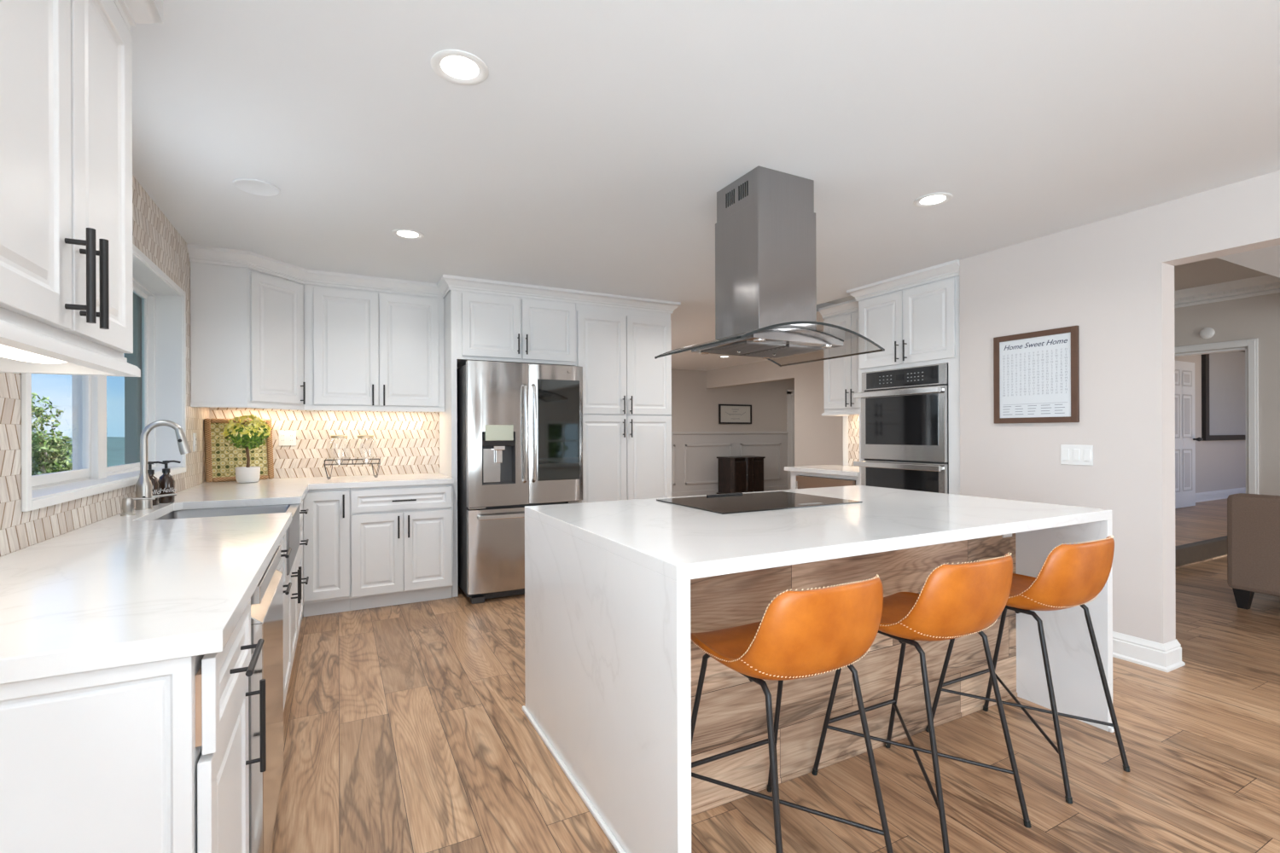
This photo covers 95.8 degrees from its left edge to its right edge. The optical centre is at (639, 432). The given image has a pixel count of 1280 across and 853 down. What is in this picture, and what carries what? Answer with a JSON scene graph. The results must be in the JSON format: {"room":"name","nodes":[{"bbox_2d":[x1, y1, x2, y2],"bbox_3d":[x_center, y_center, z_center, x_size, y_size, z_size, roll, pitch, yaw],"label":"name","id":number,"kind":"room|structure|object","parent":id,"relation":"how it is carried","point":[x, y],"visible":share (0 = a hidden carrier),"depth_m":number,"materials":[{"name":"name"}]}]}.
{"room":"kitchen","nodes":[
{"label":"kitchen","id":0,"kind":"room"},
{"bbox_2d":[0,174,209,557],"bbox_3d":[-1.278,0.035,0.450,0.190,2.440,8.680,0,0,-28],"label":"wall","id":1,"kind":"structure","parent":0,"point":[154,235],"depth_m":2.23,"materials":[{"name":"tile"}]},
{"bbox_2d":[0,0,140,377],"bbox_3d":[-1.254,-0.659,1.059,0.416,1.032,0.786,0,0,-28],"label":"upper cabinet","id":2,"kind":"object","parent":1,"relation":"attached to","point":[66,288],"visible":0.97,"depth_m":1.10,"materials":[{"name":"white paint"}]},
{"bbox_2d":[0,344,67,363],"bbox_3d":[-1.227,-0.171,1.086,0.150,0.034,0.660,0,0,-28],"label":"light","id":3,"kind":"object","parent":2,"relation":"attached to","point":[5,352],"visible":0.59,"depth_m":1.18,"materials":[{"name":"white plastic"}]},
{"bbox_2d":[113,0,162,32],"bbox_3d":[-1.167,-1.101,0.888,0.421,0.170,1.251,0,0,-28],"label":"trim","id":4,"kind":"structure","parent":2,"relation":"attached to","point":[132,12],"depth_m":1.46,"materials":[{"name":"white paint"}]},
{"bbox_2d":[21,243,186,511],"bbox_3d":[-2.372,-0.308,2.564,0.199,1.089,2.024,0,0,-28],"label":"window","id":5,"kind":"structure","parent":1,"relation":"in","point":[163,301],"depth_m":3.03,"materials":[{"name":"white paint"}]},
{"bbox_2d":[124,292,141,464],"bbox_3d":[-2.591,-0.320,2.455,0.280,1.120,2.150,0,0,-28],"label":"trim","id":6,"kind":"structure","parent":1,"relation":"attached to","point":[132,385],"depth_m":3.31,"materials":[{"name":"paint"}]},
{"bbox_2d":[192,433,196,451],"bbox_3d":[-2.897,0.061,3.767,0.009,0.120,0.075,0,0,-28],"label":"power outlet","id":7,"kind":"object","parent":1,"relation":"attached to","point":[194,434],"visible":1,"depth_m":3.74,"materials":[{"name":"white plastic"}]},
{"bbox_2d":[187,244,444,298],"bbox_3d":[-2.255,-1.134,4.202,1.638,0.095,0.296,0,0,-41],"label":"trim","id":8,"kind":"structure","parent":1,"relation":"attached to","point":[204,254],"depth_m":4.18,"materials":[{"name":"white paint"}]},
{"bbox_2d":[209,367,459,478],"bbox_3d":[-1.598,0.036,5.094,3.640,2.440,0.150,0,0,-28],"label":"backsplash","id":9,"kind":"structure","parent":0,"point":[408,442],"depth_m":4.63,"materials":[{"name":"tile"}]},
{"bbox_2d":[190,261,305,410],"bbox_3d":[-2.715,-0.671,4.077,0.619,1.013,0.618,0,0,-28],"label":"upper cabinet","id":10,"kind":"object","parent":9,"relation":"attached to","point":[247,325],"visible":0.86,"depth_m":3.80,"materials":[{"name":"white paint"}]},
{"bbox_2d":[278,430,296,445],"bbox_3d":[-2.700,0.040,4.428,0.115,0.115,0.009,0,0,-28],"label":"power outlet","id":11,"kind":"object","parent":9,"relation":"attached to","point":[285,438],"visible":1,"depth_m":4.43,"materials":[{"name":"white plastic"}]},
{"bbox_2d":[279,433,285,442],"bbox_3d":[-2.725,0.040,4.413,0.033,0.068,0.004,0,0,-28],"label":"socket","id":12,"kind":"object","parent":11,"relation":"attached to","point":[282,435],"depth_m":4.41,"materials":[{"name":"white plastic"}]},
{"bbox_2d":[289,433,294,442],"bbox_3d":[-2.674,0.040,4.440,0.033,0.068,0.004,0,0,-28],"label":"socket","id":13,"kind":"object","parent":11,"relation":"attached to","point":[291,435],"depth_m":4.44,"materials":[{"name":"white plastic"}]},
{"bbox_2d":[303,284,444,412],"bbox_3d":[-2.073,-0.674,4.558,0.983,1.013,0.358,0,0,-28],"label":"upper cabinet","id":14,"kind":"object","parent":9,"relation":"attached to","point":[364,350],"visible":0.96,"depth_m":4.41,"materials":[{"name":"white paint"}]},
{"bbox_2d":[436,274,680,314],"bbox_3d":[-0.704,-1.140,5.102,2.082,0.095,0.666,0,0,-28],"label":"trim","id":15,"kind":"structure","parent":9,"relation":"attached to","point":[446,283],"depth_m":4.74,"materials":[{"name":"white paint"}]},
{"bbox_2d":[129,0,1279,371],"bbox_3d":[4.378,-1.537,5.757,15.300,0.660,12.850,0,0,-28],"label":"ceiling","id":16,"kind":"structure","parent":0,"point":[596,147],"depth_m":2.26,"materials":[{"name":"paint"}]},
{"bbox_2d":[232,178,280,196],"bbox_3d":[-1.841,-1.179,2.781,0.192,0.006,0.192,0,0,-28],"label":"ceiling speaker","id":17,"kind":"object","parent":16,"relation":"attached to","point":[249,185],"visible":1,"depth_m":2.78,"materials":[{"name":"paint"}]},
{"bbox_2d":[391,228,424,239],"bbox_3d":[-1.382,-1.181,3.443,0.180,0.008,0.180,0,0,-28],"label":"recessed light","id":18,"kind":"object","parent":16,"relation":"in","point":[406,234],"visible":1,"depth_m":3.44,"materials":[{"name":"white plastic"}]},
{"bbox_2d":[430,49,488,85],"bbox_3d":[-0.585,-1.183,1.880,0.180,0.008,0.180,0,0,-28],"label":"recessed light","id":19,"kind":"object","parent":16,"relation":"in","point":[457,66],"visible":1,"depth_m":1.87,"materials":[{"name":"white plastic"}]},
{"bbox_2d":[654,165,884,366],"bbox_3d":[0.602,-0.783,2.797,0.825,0.817,0.706,0,0,-28],"label":"range hood","id":20,"kind":"object","parent":16,"relation":"hanging from","point":[765,270],"visible":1,"depth_m":2.66,"materials":[{"name":"silver metal"}]},
{"bbox_2d":[753,339,765,342],"bbox_3d":[0.520,-0.402,2.523,0.052,0.007,0.052,0,0,-28],"label":"lamp","id":21,"kind":"object","parent":20,"relation":"attached to","point":[754,340],"depth_m":2.51,"materials":[{"name":"metal"}]},
{"bbox_2d":[820,345,832,348],"bbox_3d":[0.875,-0.403,2.708,0.052,0.007,0.052,0,0,-28],"label":"lamp","id":22,"kind":"object","parent":20,"relation":"attached to","point":[822,346],"depth_m":2.69,"materials":[{"name":"metal"}]},
{"bbox_2d":[913,192,952,207],"bbox_3d":[1.501,-1.192,2.965,0.180,0.008,0.180,0,0,-28],"label":"recessed light","id":23,"kind":"object","parent":16,"relation":"in","point":[934,199],"visible":1,"depth_m":2.96,"materials":[{"name":"white plastic"}]},
{"bbox_2d":[671,369,794,432],"bbox_3d":[1.104,0.026,11.134,6.740,2.440,0.120,0,0,-28],"label":"wall","id":24,"kind":"structure","parent":0,"point":[695,407],"depth_m":11.30,"materials":[{"name":"grey paint"}]},
{"bbox_2d":[671,431,788,497],"bbox_3d":[0.620,0.617,10.791,5.560,1.262,0.038,0,0,-28],"label":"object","id":25,"kind":"structure","parent":24,"relation":"attached to","point":[695,465],"depth_m":11.23,"materials":[{"name":"paint"}]},
{"bbox_2d":[718,404,751,424],"bbox_3d":[1.893,-0.370,11.462,0.795,0.385,0.030,0,0,-28],"label":"framed sign","id":26,"kind":"object","parent":24,"relation":"attached to","point":[728,414],"visible":1,"depth_m":11.46,"materials":[{"name":"black metal"}]},
{"bbox_2d":[786,389,794,489],"bbox_3d":[3.542,0.167,12.321,1.040,2.140,0.030,0,0,-28],"label":"trim","id":27,"kind":"structure","parent":24,"relation":"attached to","point":[789,392],"depth_m":12.09,"materials":[{"name":"white paint"}]},
{"bbox_2d":[791,394,794,466],"bbox_3d":[3.588,0.206,12.277,0.880,2.040,0.142,0,0,-28],"label":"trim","id":28,"kind":"structure","parent":24,"relation":"in","point":[793,395],"depth_m":12.11,"materials":[{"name":"white paint"}]},
{"bbox_2d":[269,556,1279,852],"bbox_3d":[4.389,1.263,5.757,15.300,0.060,12.850,0,0,-28],"label":"floor","id":29,"kind":"structure","parent":0,"point":[406,728],"depth_m":2.19,"materials":[{"name":"brown wood"}]},
{"bbox_2d":[0,599,266,852],"bbox_3d":[-1.103,0.817,1.083,0.655,0.874,0.497,0,0,-28],"label":"base cabinet","id":30,"kind":"object","parent":29,"relation":"on","point":[152,757],"visible":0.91,"depth_m":0.95,"materials":[{"name":"white paint"}]},
{"bbox_2d":[0,472,453,684],"bbox_3d":[-1.506,0.361,2.819,1.594,0.038,3.966,0,0,-28],"label":"countertop","id":31,"kind":"structure","parent":30,"relation":"on","point":[117,590],"depth_m":1.35,"materials":[{"name":"white stone"}]},
{"bbox_2d":[120,497,155,516],"bbox_3d":[-2.110,0.307,2.429,0.110,0.074,0.048,0,0,-28],"label":"soap pump","id":32,"kind":"object","parent":31,"relation":"on","point":[127,506],"visible":1,"depth_m":2.40,"materials":[{"name":"silver metal"}]},
{"bbox_2d":[147,461,165,506],"bbox_3d":[-2.322,0.240,2.760,0.089,0.209,0.069,0,0,-39],"label":"soap bottle","id":33,"kind":"object","parent":31,"relation":"on","point":[155,489],"visible":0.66,"depth_m":2.75,"materials":[{"name":"brown glass"}]},
{"bbox_2d":[134,419,191,510],"bbox_3d":[-2.176,0.142,2.643,0.203,0.404,0.062,0,0,-28],"label":"kitchen faucet","id":34,"kind":"object","parent":31,"relation":"on","point":[143,487],"visible":0.98,"depth_m":2.61,"materials":[{"name":"silver metal"}]},
{"bbox_2d":[157,460,180,503],"bbox_3d":[-2.326,0.240,2.858,0.089,0.209,0.069,0,0,-36],"label":"soap bottle","id":35,"kind":"object","parent":31,"relation":"on","point":[166,482],"visible":0.94,"depth_m":2.84,"materials":[{"name":"brown glass"}]},
{"bbox_2d":[154,504,299,575],"bbox_3d":[-1.911,0.495,2.667,0.556,0.228,0.750,0,0,-28],"label":"farmhouse sink","id":36,"kind":"object","parent":31,"relation":"in","point":[293,532],"visible":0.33,"depth_m":2.91,"materials":[{"name":"metal"}]},
{"bbox_2d":[203,418,273,482],"bbox_3d":[-2.879,0.121,4.164,0.095,0.444,0.410,0,0,42],"label":"picture frame","id":37,"kind":"object","parent":31,"relation":"on","point":[222,458],"visible":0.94,"depth_m":4.11,"materials":[{"name":"beige wood"}]},
{"bbox_2d":[222,413,271,482],"bbox_3d":[-2.740,0.106,4.043,0.290,0.480,0.284,0,0,-28],"label":"topiary plant","id":38,"kind":"object","parent":31,"relation":"on","point":[243,474],"visible":1,"depth_m":3.99,"materials":[{"name":"green plant"}]},
{"bbox_2d":[324,458,380,477],"bbox_3d":[-2.212,0.274,4.451,0.384,0.140,0.124,0,0,-28],"label":"stand","id":39,"kind":"object","parent":31,"relation":"on","point":[352,460],"visible":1,"depth_m":4.45,"materials":[{"name":"black metal"}]},
{"bbox_2d":[327,435,350,465],"bbox_3d":[-2.293,0.130,4.408,0.158,0.223,0.158,0,0,17],"label":"glass jar","id":40,"kind":"object","parent":39,"relation":"on","point":[331,436],"visible":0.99,"depth_m":4.36,"materials":[{"name":"clear glass"}]},
{"bbox_2d":[354,435,377,464],"bbox_3d":[-2.130,0.129,4.493,0.158,0.223,0.158,0,0,17],"label":"glass jar","id":41,"kind":"object","parent":39,"relation":"on","point":[358,436],"visible":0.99,"depth_m":4.45,"materials":[{"name":"clear glass"}]},
{"bbox_2d":[248,546,283,852],"bbox_3d":[-1.353,0.821,1.588,0.595,0.868,0.594,0,0,-28],"label":"dishwasher","id":42,"kind":"object","parent":29,"relation":"on","point":[267,599],"visible":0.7,"depth_m":1.57,"materials":[{"name":"grey metal"}]},
{"bbox_2d":[276,537,291,594],"bbox_3d":[-1.620,0.819,2.046,0.660,0.874,0.440,0,0,-28],"label":"base cabinet","id":43,"kind":"object","parent":29,"relation":"on","point":[280,567],"visible":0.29,"depth_m":2.23,"materials":[{"name":"white paint"}]},
{"bbox_2d":[281,531,301,709],"bbox_3d":[-1.937,0.820,2.654,0.660,0.874,0.920,0,0,-28],"label":"base cabinet","id":44,"kind":"object","parent":29,"relation":"on","point":[291,601],"visible":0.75,"depth_m":2.73,"materials":[{"name":"white paint"}]},
{"bbox_2d":[296,500,308,636],"bbox_3d":[-2.291,0.822,3.332,0.660,0.874,0.600,0,0,-28],"label":"base cabinet","id":45,"kind":"object","parent":29,"relation":"on","point":[299,553],"visible":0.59,"depth_m":3.51,"materials":[{"name":"white paint"}]},
{"bbox_2d":[302,488,350,616],"bbox_3d":[-2.283,0.822,4.227,0.285,0.874,0.730,0,0,-28],"label":"base cabinet","id":46,"kind":"object","parent":29,"relation":"on","point":[326,524],"visible":0.85,"depth_m":3.95,"materials":[{"name":"white paint"}]},
{"bbox_2d":[349,483,453,610],"bbox_3d":[-1.849,0.820,4.453,0.690,0.874,0.730,0,0,-28],"label":"base cabinet","id":47,"kind":"object","parent":29,"relation":"on","point":[401,538],"visible":0.94,"depth_m":4.17,"materials":[{"name":"white paint"}]},
{"bbox_2d":[439,290,575,597],"bbox_3d":[-1.115,0.035,4.888,1.012,2.438,0.658,0,0,-28],"label":"tall cabinet","id":48,"kind":"object","parent":29,"relation":"on","point":[479,327],"visible":0.76,"depth_m":4.59,"materials":[{"name":"white paint"}]},
{"bbox_2d":[456,360,582,604],"bbox_3d":[-1.007,0.362,4.709,0.900,1.776,0.847,0,0,-28],"label":"fridge","id":49,"kind":"object","parent":29,"relation":"on","point":[520,426],"visible":0.84,"depth_m":4.35,"materials":[{"name":"grey metal"}]},
{"bbox_2d":[575,303,671,502],"bbox_3d":[-0.250,0.032,5.339,0.934,2.438,0.658,0,0,-28],"label":"pantry cabinet","id":50,"kind":"object","parent":29,"relation":"on","point":[627,391],"visible":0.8,"depth_m":5.07,"materials":[{"name":"white paint"}]},
{"bbox_2d":[716,455,765,494],"bbox_3d":[1.964,0.850,11.071,0.860,0.785,0.525,0,0,-28],"label":"chest","id":51,"kind":"object","parent":29,"relation":"on","point":[736,474],"visible":0.8,"depth_m":10.85,"materials":[{"name":"brown wood"}]},
{"bbox_2d":[690,574,893,852],"bbox_3d":[0.399,0.814,1.695,0.454,0.871,0.545,0,0,-28],"label":"bar stool","id":52,"kind":"object","parent":29,"relation":"on","point":[807,633],"visible":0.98,"depth_m":1.48,"materials":[{"name":"orange leather"}]},
{"bbox_2d":[522,485,1114,852],"bbox_3d":[0.731,0.787,2.514,2.155,0.920,1.349,0,0,-28],"label":"kitchen island","id":53,"kind":"object","parent":29,"relation":"on","point":[616,592],"visible":0.73,"depth_m":2.05,"materials":[{"name":"white stone"}]},
{"bbox_2d":[524,485,1111,581],"bbox_3d":[0.728,0.347,2.516,2.127,0.040,1.325,0,0,-28],"label":"island countertop","id":54,"kind":"structure","parent":53,"relation":"on","point":[677,543],"depth_m":2.06,"materials":[{"name":"white stone"}]},
{"bbox_2d":[656,491,862,514],"bbox_3d":[0.558,0.321,2.755,0.796,0.014,0.550,0,0,-28],"label":"induction cooktop","id":55,"kind":"object","parent":54,"relation":"in","point":[727,503],"visible":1,"depth_m":2.69,"materials":[{"name":"black glass"}]},
{"bbox_2d":[706,492,742,496],"bbox_3d":[0.438,0.318,2.985,0.220,0.008,0.014,0,0,-28],"label":"vent","id":56,"kind":"object","parent":55,"relation":"attached to","point":[728,494],"depth_m":2.98,"materials":[{"name":"black metal"}]},
{"bbox_2d":[1002,534,1012,537],"bbox_3d":[1.710,0.428,2.691,0.070,0.115,0.009,0,0,-28],"label":"power outlet","id":57,"kind":"object","parent":53,"relation":"attached to","point":[1006,535],"visible":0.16,"depth_m":2.69,"materials":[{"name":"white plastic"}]},
{"bbox_2d":[790,471,859,489],"bbox_3d":[1.929,0.806,5.372,0.605,0.874,0.858,0,0,-28],"label":"base cabinet","id":58,"kind":"object","parent":29,"relation":"on","point":[794,474],"visible":0.17,"depth_m":5.30,"materials":[{"name":"white paint"}]},
{"bbox_2d":[784,465,859,477],"bbox_3d":[1.893,0.348,5.382,0.634,0.038,0.908,0,0,-28],"label":"countertop","id":59,"kind":"structure","parent":58,"relation":"on","point":[825,469],"depth_m":5.30,"materials":[{"name":"white stone"}]},
{"bbox_2d":[796,475,855,488],"bbox_3d":[1.884,0.814,5.324,0.618,0.818,0.690,0,0,-28],"label":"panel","id":60,"kind":"object","parent":58,"relation":"attached to","point":[802,481],"visible":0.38,"depth_m":5.24,"materials":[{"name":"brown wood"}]},
{"bbox_2d":[858,275,960,494],"bbox_3d":[2.288,0.022,4.564,0.680,2.438,0.905,0,0,-28],"label":"tall cabinet","id":61,"kind":"object","parent":29,"relation":"on","point":[916,326],"visible":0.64,"depth_m":4.31,"materials":[{"name":"white paint"}]},
{"bbox_2d":[853,363,948,494],"bbox_3d":[2.223,0.208,4.580,0.642,1.408,0.775,0,0,-28],"label":"double wall oven","id":62,"kind":"object","parent":61,"relation":"in","point":[904,412],"visible":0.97,"depth_m":4.39,"materials":[{"name":"grey metal"}]},
{"bbox_2d":[811,552,1031,852],"bbox_3d":[0.931,0.812,1.972,0.454,0.871,0.545,0,0,-28],"label":"bar stool","id":63,"kind":"object","parent":29,"relation":"on","point":[954,602],"visible":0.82,"depth_m":1.76,"materials":[{"name":"orange leather"}]},
{"bbox_2d":[925,535,1130,803],"bbox_3d":[1.495,0.810,2.269,0.454,0.871,0.545,0,0,-28],"label":"bar stool","id":64,"kind":"object","parent":29,"relation":"on","point":[1071,575],"visible":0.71,"depth_m":2.05,"materials":[{"name":"orange leather"}]},
{"bbox_2d":[1175,498,1227,546],"bbox_3d":[6.939,1.129,6.975,9.450,0.190,2.550,0,0,-28],"label":"platform","id":65,"kind":"object","parent":29,"relation":"on","point":[1205,520],"visible":0.17,"depth_m":6.73,"materials":[{"name":"brown wood"}]},
{"bbox_2d":[1227,493,1279,610],"bbox_3d":[5.015,0.831,3.484,0.950,0.800,1.900,0,0,-28],"label":"sofa","id":66,"kind":"object","parent":29,"relation":"on","point":[1253,520],"visible":1,"depth_m":3.99,"materials":[{"name":"brown fabric"}]},
{"bbox_2d":[706,350,843,466],"bbox_3d":[2.504,0.021,8.949,0.120,2.440,5.050,0,0,-28],"label":"wall","id":67,"kind":"structure","parent":0,"point":[818,439],"depth_m":8.79,"materials":[{"name":"grey paint"}]},
{"bbox_2d":[852,170,1279,644],"bbox_3d":[3.525,0.017,2.404,0.825,2.440,7.400,0,0,-28],"label":"wall","id":68,"kind":"structure","parent":0,"point":[1112,279],"depth_m":3.20,"materials":[{"name":"beige paint"}]},
{"bbox_2d":[821,310,859,416],"bbox_3d":[2.051,-0.682,5.354,0.375,1.028,0.713,0,0,-28],"label":"upper cabinet","id":69,"kind":"object","parent":68,"relation":"attached to","point":[840,375],"visible":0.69,"depth_m":5.37,"materials":[{"name":"white paint"}]},
{"bbox_2d":[843,416,848,465],"bbox_3d":[2.057,0.532,5.773,0.015,1.420,0.065,0,0,-28],"label":"trim","id":70,"kind":"structure","parent":68,"relation":"attached to","point":[845,418],"depth_m":5.77,"materials":[{"name":"white paint"}]},
{"bbox_2d":[848,414,859,465],"bbox_3d":[2.230,0.074,5.441,0.012,0.506,0.685,0,0,-28],"label":"backsplash","id":71,"kind":"structure","parent":68,"relation":"attached to","point":[853,420],"depth_m":5.68,"materials":[{"name":"tile"}]},
{"bbox_2d":[818,259,959,319],"bbox_3d":[1.982,-1.150,4.799,0.374,0.095,1.609,0,0,-28],"label":"trim","id":72,"kind":"structure","parent":68,"relation":"attached to","point":[951,269],"depth_m":4.49,"materials":[{"name":"white paint"}]},
{"bbox_2d":[993,325,1079,424],"bbox_3d":[2.435,-0.342,3.576,0.022,0.562,0.484,0,0,-28],"label":"framed sign","id":73,"kind":"object","parent":68,"relation":"attached to","point":[1036,375],"visible":1,"depth_m":3.55,"materials":[{"name":"brown wood"}]},
{"bbox_2d":[1060,444,1093,465],"bbox_3d":[2.546,0.129,3.376,0.012,0.117,0.165,0,0,-28],"label":"light switch","id":74,"kind":"object","parent":68,"relation":"attached to","point":[1070,455],"visible":1,"depth_m":3.37,"materials":[{"name":"white plastic"}]},
{"bbox_2d":[1112,631,1185,672],"bbox_3d":[2.841,1.172,3.693,0.853,0.134,1.138,0,0,-28],"label":"baseboard","id":75,"kind":"structure","parent":68,"relation":"attached to","point":[1166,657],"depth_m":3.08,"materials":[{"name":"white paint"}]},
{"bbox_2d":[1175,554,1227,569],"bbox_3d":[5.114,1.225,5.394,4.750,0.012,0.026,0,0,-28],"label":"trim","id":76,"kind":"structure","parent":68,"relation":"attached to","point":[1224,555],"depth_m":5.49,"materials":[{"name":"brown wood"}]},
{"bbox_2d":[1175,539,1227,566],"bbox_3d":[5.111,1.141,5.400,4.750,0.156,0.013,0,0,-28],"label":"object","id":77,"kind":"structure","parent":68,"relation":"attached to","point":[1183,556],"depth_m":5.51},
{"bbox_2d":[1175,535,1227,550],"bbox_3d":[5.113,1.051,5.394,4.750,0.024,0.026,0,0,-28],"label":"trim","id":78,"kind":"structure","parent":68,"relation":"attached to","point":[1184,546],"depth_m":5.49,"materials":[{"name":"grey wood"}]},
{"bbox_2d":[1175,354,1245,493],"bbox_3d":[9.231,-0.285,7.976,4.650,3.000,2.200,0,0,-28],"label":"wall","id":79,"kind":"structure","parent":0,"point":[1220,465],"depth_m":8.87,"materials":[{"name":"grey paint"}]},
{"bbox_2d":[1175,360,1203,508],"bbox_3d":[7.412,0.022,7.875,0.930,2.000,0.125,0,0,-28],"label":"door","id":80,"kind":"structure","parent":79,"relation":"in","point":[1185,439],"depth_m":7.93,"materials":[{"name":"white paint"}]},
{"bbox_2d":[1195,487,1245,502],"bbox_3d":[8.740,0.960,8.830,4.540,0.134,0.028,0,0,-28],"label":"baseboard","id":81,"kind":"structure","parent":79,"relation":"attached to","point":[1223,494],"depth_m":8.89,"materials":[{"name":"white paint"}]},
{"bbox_2d":[1201,350,1245,441],"bbox_3d":[9.475,-0.636,9.204,2.320,1.500,0.050,0,0,-28],"label":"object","id":82,"kind":"object","parent":79,"relation":"attached to","point":[1223,374],"visible":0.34,"depth_m":8.99,"materials":[{"name":"black metal"}]},
{"bbox_2d":[1174,292,1279,495],"bbox_3d":[8.156,-0.281,4.849,0.150,3.000,7.450,0,0,-28],"label":"wall","id":83,"kind":"structure","parent":0,"point":[1258,317],"depth_m":6.65,"materials":[{"name":"grey paint"}]},
{"bbox_2d":[1199,327,1215,338],"bbox_3d":[6.902,-1.216,7.045,0.036,0.136,0.136,0,0,-28],"label":"smoke detector","id":84,"kind":"object","parent":83,"relation":"attached to","point":[1207,333],"visible":1,"depth_m":7.03,"materials":[{"name":"white plastic"}]},
{"bbox_2d":[1174,338,1258,494],"bbox_3d":[6.938,-0.026,7.152,0.180,2.120,1.040,0,0,-28],"label":"trim","id":85,"kind":"structure","parent":83,"relation":"attached to","point":[1252,351],"depth_m":6.70,"materials":[{"name":"white paint"}]},
{"bbox_2d":[1174,274,1279,308],"bbox_3d":[6.895,-1.676,6.952,0.130,0.200,2.560,0,0,-28],"label":"trim","id":86,"kind":"structure","parent":83,"relation":"attached to","point":[1268,284],"depth_m":6.84,"materials":[{"name":"white paint"}]},
{"label":"outside","id":87,"kind":"structure","parent":0,"visible":0},
{"bbox_3d":[-2.297,4.359,4.433,60.000,0.200,70.000,0,0,-28],"label":"ground","id":88,"kind":"structure","parent":87,"visible":0},
{"bbox_2d":[31,392,72,475],"bbox_3d":[-6.912,1.890,6.210,1.664,4.779,1.136,0,0,-16],"label":"tree","id":89,"kind":"object","parent":88,"relation":"on","point":[44,446],"visible":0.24,"depth_m":6.35,"materials":[{"name":"green plant"}]},
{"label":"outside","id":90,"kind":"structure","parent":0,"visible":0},
{"bbox_2d":[31,436,124,474],"bbox_3d":[-52.598,5.519,16.531,234.000,12.154,234.000,0,0,-28],"label":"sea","id":91,"kind":"structure","parent":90,"point":[115,445],"depth_m":54.53,"materials":[{"name":"blue liquid"}]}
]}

